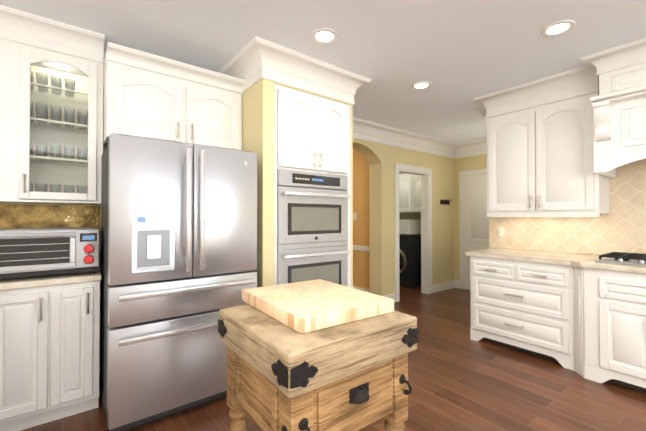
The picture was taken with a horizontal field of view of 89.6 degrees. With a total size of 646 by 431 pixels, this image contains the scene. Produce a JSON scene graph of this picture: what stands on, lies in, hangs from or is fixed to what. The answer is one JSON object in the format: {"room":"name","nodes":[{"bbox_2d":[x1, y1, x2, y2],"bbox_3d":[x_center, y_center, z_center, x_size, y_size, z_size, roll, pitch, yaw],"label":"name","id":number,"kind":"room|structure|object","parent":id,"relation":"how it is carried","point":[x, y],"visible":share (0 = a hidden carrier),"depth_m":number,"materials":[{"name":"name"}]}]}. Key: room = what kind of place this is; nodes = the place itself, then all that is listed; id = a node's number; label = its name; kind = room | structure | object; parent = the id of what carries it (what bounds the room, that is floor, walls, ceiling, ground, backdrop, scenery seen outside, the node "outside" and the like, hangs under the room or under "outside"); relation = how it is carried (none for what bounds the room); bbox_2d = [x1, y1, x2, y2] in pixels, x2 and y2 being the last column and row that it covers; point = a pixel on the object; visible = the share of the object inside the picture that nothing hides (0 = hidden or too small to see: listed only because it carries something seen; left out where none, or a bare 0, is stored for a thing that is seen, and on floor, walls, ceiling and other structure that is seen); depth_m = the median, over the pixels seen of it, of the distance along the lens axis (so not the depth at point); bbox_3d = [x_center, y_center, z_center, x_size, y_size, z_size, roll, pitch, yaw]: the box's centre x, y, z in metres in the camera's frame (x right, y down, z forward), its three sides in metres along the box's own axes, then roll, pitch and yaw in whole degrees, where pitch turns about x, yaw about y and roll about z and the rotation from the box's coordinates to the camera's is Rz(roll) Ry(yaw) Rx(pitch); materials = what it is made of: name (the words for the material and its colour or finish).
{"room":"kitchen","nodes":[
{"label":"kitchen","id":0,"kind":"room"},
{"bbox_2d":[0,86,454,373],"bbox_3d":[-1.087,0.009,3.439,8.970,2.620,0.250,0,-1,-38],"label":"wall","id":1,"kind":"structure","parent":0,"point":[382,159],"depth_m":4.96,"materials":[{"name":"yellow paint"}]},
{"bbox_2d":[0,204,99,228],"bbox_3d":[-2.564,0.155,2.121,1.822,0.473,0.012,0,-1,-38],"label":"backsplash","id":2,"kind":"structure","parent":1,"relation":"attached to","point":[36,216],"depth_m":2.48,"materials":[{"name":"brown stone"}]},
{"bbox_2d":[0,5,104,204],"bbox_3d":[-2.435,-0.701,1.963,1.823,1.224,0.429,0,-1,-38],"label":"upper cabinet","id":3,"kind":"object","parent":1,"relation":"attached to","point":[51,111],"visible":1,"depth_m":2.29,"materials":[{"name":"white wood"}]},
{"bbox_2d":[103,52,105,85],"bbox_3d":[-2.720,-1.197,1.940,4.300,0.235,0.125,0,-1,-38],"label":"crown molding","id":4,"kind":"structure","parent":1,"relation":"attached to","point":[104,52],"depth_m":2.69,"materials":[{"name":"white wood"}]},
{"bbox_2d":[104,42,244,150],"bbox_3d":[-1.252,-0.848,2.740,0.990,0.620,0.659,0,-1,-38],"label":"upper cabinet","id":5,"kind":"object","parent":1,"relation":"attached to","point":[150,96],"visible":0.96,"depth_m":2.46,"materials":[{"name":"white wood"}]},
{"bbox_2d":[219,49,259,91],"bbox_3d":[-0.776,-1.189,2.842,0.125,0.235,0.810,0,-1,-38],"label":"crown molding","id":6,"kind":"structure","parent":1,"relation":"attached to","point":[234,68],"depth_m":2.77,"materials":[{"name":"white wood"}]},
{"bbox_2d":[383,293,394,302],"bbox_3d":[0.987,1.263,4.875,0.290,0.135,0.016,0,-1,-38],"label":"baseboard","id":7,"kind":"structure","parent":1,"relation":"attached to","point":[392,296],"depth_m":4.90,"materials":[{"name":"white wood"}]},
{"bbox_2d":[353,117,458,158],"bbox_3d":[1.102,-1.171,4.917,3.470,0.235,0.125,0,-1,-38],"label":"crown molding","id":8,"kind":"structure","parent":1,"relation":"attached to","point":[365,130],"depth_m":5.03,"materials":[{"name":"white wood"}]},
{"bbox_2d":[395,163,431,301],"bbox_3d":[1.445,0.270,5.320,0.960,2.130,0.150,0,-1,-38],"label":"door frame","id":9,"kind":"structure","parent":1,"relation":"attached to","point":[426,216],"depth_m":5.51,"materials":[{"name":"white wood"}]},
{"bbox_2d":[432,280,456,292],"bbox_3d":[2.157,1.271,5.777,0.725,0.135,0.030,0,-1,-38],"label":"baseboard","id":10,"kind":"structure","parent":1,"relation":"attached to","point":[445,286],"depth_m":5.78,"materials":[{"name":"white wood"}]},
{"bbox_2d":[440,199,451,204],"bbox_3d":[2.205,-0.235,5.788,0.280,0.107,0.090,0,-1,-38],"label":"coat hooks","id":11,"kind":"object","parent":1,"relation":"attached to","point":[445,201],"visible":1,"depth_m":5.79,"materials":[{"name":"grey metal"}]},
{"bbox_2d":[242,79,352,287],"bbox_3d":[-0.465,0.007,3.315,0.960,2.620,1.210,0,-1,-38],"label":"cabinet surround","id":12,"kind":"structure","parent":0,"point":[258,118],"depth_m":2.59,"materials":[{"name":"yellow paint"}]},
{"bbox_2d":[0,0,645,143],"bbox_3d":[0.415,-1.331,2.928,10.900,0.050,10.900,0,-1,-38],"label":"ceiling","id":13,"kind":"structure","parent":0,"point":[460,55],"depth_m":2.40,"materials":[{"name":"white paint"}]},
{"bbox_2d":[243,36,370,104],"bbox_3d":[-0.055,-1.189,2.799,1.210,0.235,0.125,0,-1,-38],"label":"crown molding","id":14,"kind":"structure","parent":13,"relation":"attached to","point":[254,60],"depth_m":2.71,"materials":[{"name":"white wood"}]},
{"bbox_2d":[311,28,337,43],"bbox_3d":[0.012,-1.305,2.373,0.200,0.010,0.200,0,-1,-38],"label":"recessed light","id":15,"kind":"object","parent":13,"relation":"in","point":[324,35],"visible":1,"depth_m":2.36,"materials":[{"name":"white"}]},
{"bbox_2d":[411,81,431,89],"bbox_3d":[0.984,-1.297,3.256,0.200,0.010,0.200,0,-1,-38],"label":"recessed light","id":16,"kind":"object","parent":13,"relation":"in","point":[421,85],"visible":0.98,"depth_m":3.26,"materials":[{"name":"white"}]},
{"bbox_2d":[473,106,486,119],"bbox_3d":[3.490,-1.196,1.979,0.135,0.235,5.185,0,-1,-38],"label":"crown molding","id":17,"kind":"structure","parent":13,"relation":"attached to","point":[482,110],"depth_m":3.95,"materials":[{"name":"white wood"}]},
{"bbox_2d":[541,20,575,36],"bbox_3d":[1.646,-1.305,2.276,0.200,0.010,0.200,0,-1,-38],"label":"recessed light","id":18,"kind":"object","parent":13,"relation":"in","point":[557,28],"visible":1,"depth_m":2.27,"materials":[{"name":"white plastic"}]},
{"bbox_2d":[20,285,645,430],"bbox_3d":[0.415,1.339,2.906,10.900,0.050,10.900,0,-1,-38],"label":"floor","id":19,"kind":"structure","parent":0,"point":[459,379],"depth_m":2.36,"materials":[{"name":"brown wood"}]},
{"bbox_2d":[0,283,63,430],"bbox_3d":[-1.959,0.871,2.175,0.327,0.874,0.658,0,-1,-38],"label":"base cabinet","id":20,"kind":"object","parent":19,"relation":"on","point":[49,347],"depth_m":1.94,"materials":[{"name":"white wood"}]},
{"bbox_2d":[0,271,100,286],"bbox_3d":[-2.372,0.410,1.851,1.796,0.040,0.668,0,-1,-38],"label":"countertop","id":21,"kind":"structure","parent":20,"relation":"on","point":[71,277],"depth_m":2.01,"materials":[{"name":"beige stone"}]},
{"bbox_2d":[0,227,99,278],"bbox_3d":[-1.810,0.240,2.139,0.545,0.303,0.458,0,-1,-38],"label":"toaster oven","id":22,"kind":"object","parent":21,"relation":"on","point":[28,252],"visible":1,"depth_m":2.00,"materials":[{"name":"silver metal"}]},
{"bbox_2d":[64,279,100,416],"bbox_3d":[-1.794,0.872,2.303,0.312,0.874,0.658,0,-1,-38],"label":"base cabinet","id":23,"kind":"object","parent":19,"relation":"on","point":[82,299],"depth_m":2.09,"materials":[{"name":"white wood"}]},
{"bbox_2d":[100,133,256,430],"bbox_3d":[-1.048,0.419,2.377,0.920,1.780,0.777,0,-1,-38],"label":"refrigerator","id":24,"kind":"object","parent":19,"relation":"on","point":[178,243],"visible":0.9,"depth_m":2.04,"materials":[{"name":"grey metal"}]},
{"bbox_2d":[274,84,350,286],"bbox_3d":[-0.223,0.130,3.068,0.830,2.370,0.680,0,-1,-38],"label":"tall cabinet","id":25,"kind":"object","parent":19,"relation":"on","point":[312,187],"visible":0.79,"depth_m":2.81,"materials":[{"name":"white wood"}]},
{"bbox_2d":[218,304,417,430],"bbox_3d":[-0.042,0.872,1.456,0.683,0.860,0.678,0,-1,-38],"label":"kitchen island","id":26,"kind":"object","parent":19,"relation":"on","point":[351,376],"visible":0.94,"depth_m":1.23,"materials":[{"name":"brown wood"}]},
{"bbox_2d":[242,279,393,333],"bbox_3d":[-0.048,0.413,1.582,0.495,0.058,0.595,0,-1,-35],"label":"cutting board","id":27,"kind":"object","parent":26,"relation":"on","point":[307,306],"visible":1,"depth_m":1.44,"materials":[{"name":"beige wood"}]},
{"bbox_2d":[399,234,420,287],"bbox_3d":[1.635,0.853,6.369,0.705,0.980,0.620,0,-1,-38],"label":"washing machine","id":28,"kind":"object","parent":19,"relation":"on","point":[410,260],"visible":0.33,"depth_m":6.04,"materials":[{"name":"black metal"}]},
{"bbox_2d":[399,220,420,233],"bbox_3d":[1.666,0.228,6.387,0.524,0.270,0.504,0,-1,-38],"label":"laundry basket","id":29,"kind":"object","parent":28,"relation":"on","point":[409,226],"visible":0.46,"depth_m":6.14,"materials":[{"name":"white plastic"}]},
{"bbox_2d":[470,256,580,374],"bbox_3d":[2.093,0.872,3.243,0.741,0.889,0.980,0,-1,-38],"label":"base cabinet","id":30,"kind":"object","parent":19,"relation":"on","point":[534,309],"depth_m":3.00,"materials":[{"name":"white wood"}]},
{"bbox_2d":[465,248,645,271],"bbox_3d":[2.872,0.398,2.215,0.779,0.040,3.636,0,-1,-38],"label":"countertop","id":31,"kind":"structure","parent":30,"relation":"on","point":[567,260],"depth_m":3.00,"materials":[{"name":"beige stone"}]},
{"bbox_2d":[594,252,645,265],"bbox_3d":[2.670,0.354,2.505,0.525,0.052,0.800,0,-1,-38],"label":"gas cooktop","id":32,"kind":"object","parent":31,"relation":"in","point":[627,258],"visible":1,"depth_m":2.61,"materials":[{"name":"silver metal"}]},
{"bbox_2d":[581,268,645,391],"bbox_3d":[2.652,0.866,2.502,0.769,0.889,0.855,0,-1,-38],"label":"base cabinet","id":33,"kind":"object","parent":19,"relation":"on","point":[583,315],"depth_m":2.47,"materials":[{"name":"white wood"}]},
{"bbox_2d":[353,149,368,289],"bbox_3d":[-0.197,0.035,6.502,0.060,2.620,3.490,0,-1,-38],"label":"wall","id":34,"kind":"structure","parent":0,"point":[361,222],"depth_m":5.38,"materials":[{"name":"orange paint"}]},
{"bbox_2d":[353,245,368,291],"bbox_3d":[-0.200,0.931,6.429,0.025,0.825,3.390,0,-1,-38],"label":"trim","id":35,"kind":"structure","parent":34,"relation":"attached to","point":[361,248],"depth_m":5.35,"materials":[{"name":"white wood"}]},
{"bbox_2d":[399,154,486,289],"bbox_3d":[2.598,0.029,5.884,0.150,2.620,4.500,0,-1,-38],"label":"wall","id":36,"kind":"structure","parent":0,"point":[476,162],"depth_m":5.97,"materials":[{"name":"yellow paint"}]},
{"bbox_2d":[399,173,406,212],"bbox_3d":[1.712,-0.460,6.597,0.365,0.810,0.608,0,-1,-38],"label":"upper cabinet","id":37,"kind":"object","parent":36,"relation":"attached to","point":[402,176],"depth_m":6.47,"materials":[{"name":"white wood"}]},
{"bbox_2d":[407,174,420,212],"bbox_3d":[2.000,-0.463,6.227,0.365,0.810,0.569,0,-1,-38],"label":"upper cabinet","id":38,"kind":"object","parent":36,"relation":"attached to","point":[409,193],"depth_m":6.26,"materials":[{"name":"white wood"}]},
{"bbox_2d":[459,169,486,288],"bbox_3d":[2.803,0.271,5.529,0.020,2.130,1.010,0,-1,-38],"label":"door frame","id":39,"kind":"structure","parent":36,"relation":"attached to","point":[462,174],"depth_m":5.88,"materials":[{"name":"white wood"}]},
{"bbox_2d":[459,138,486,157],"bbox_3d":[3.183,-1.171,4.969,0.125,0.235,2.320,0,-1,-38],"label":"crown molding","id":40,"kind":"structure","parent":36,"relation":"attached to","point":[477,147],"depth_m":5.70,"materials":[{"name":"white wood"}]},
{"bbox_2d":[464,174,488,289],"bbox_3d":[2.777,0.316,5.508,0.080,2.025,0.822,0,-1,-38],"label":"hall door","id":41,"kind":"structure","parent":36,"relation":"in","point":[476,227],"depth_m":5.69,"materials":[{"name":"white wood"}]},
{"bbox_3d":[3.658,-0.004,1.944,0.120,2.620,5.180,0,-1,-38],"label":"wall","id":42,"kind":"structure","parent":0,"visible":0},
{"bbox_2d":[474,65,609,216],"bbox_3d":[2.193,-0.639,3.345,0.474,1.324,1.063,0,-1,-38],"label":"upper cabinet","id":43,"kind":"object","parent":42,"relation":"attached to","point":[540,156],"visible":0.98,"depth_m":3.15,"materials":[{"name":"white wood"}]},
{"bbox_2d":[489,160,645,254],"bbox_3d":[3.155,-0.055,2.481,0.012,0.869,3.700,0,-1,-38],"label":"backsplash","id":44,"kind":"structure","parent":42,"relation":"attached to","point":[620,226],"depth_m":3.13,"materials":[{"name":"tile"}]},
{"bbox_2d":[498,227,504,236],"bbox_3d":[2.099,0.202,3.821,0.010,0.114,0.070,0,-1,-38],"label":"outlet","id":45,"kind":"object","parent":44,"relation":"attached to","point":[501,231],"visible":1,"depth_m":3.82,"materials":[{"name":"white plastic"}]},
{"bbox_2d":[580,37,645,177],"bbox_3d":[2.686,-0.829,2.502,0.734,0.959,0.980,0,-1,-38],"label":"range hood","id":46,"kind":"object","parent":42,"relation":"attached to","point":[618,103],"visible":0.98,"depth_m":2.55,"materials":[{"name":"white wood"}]}
]}

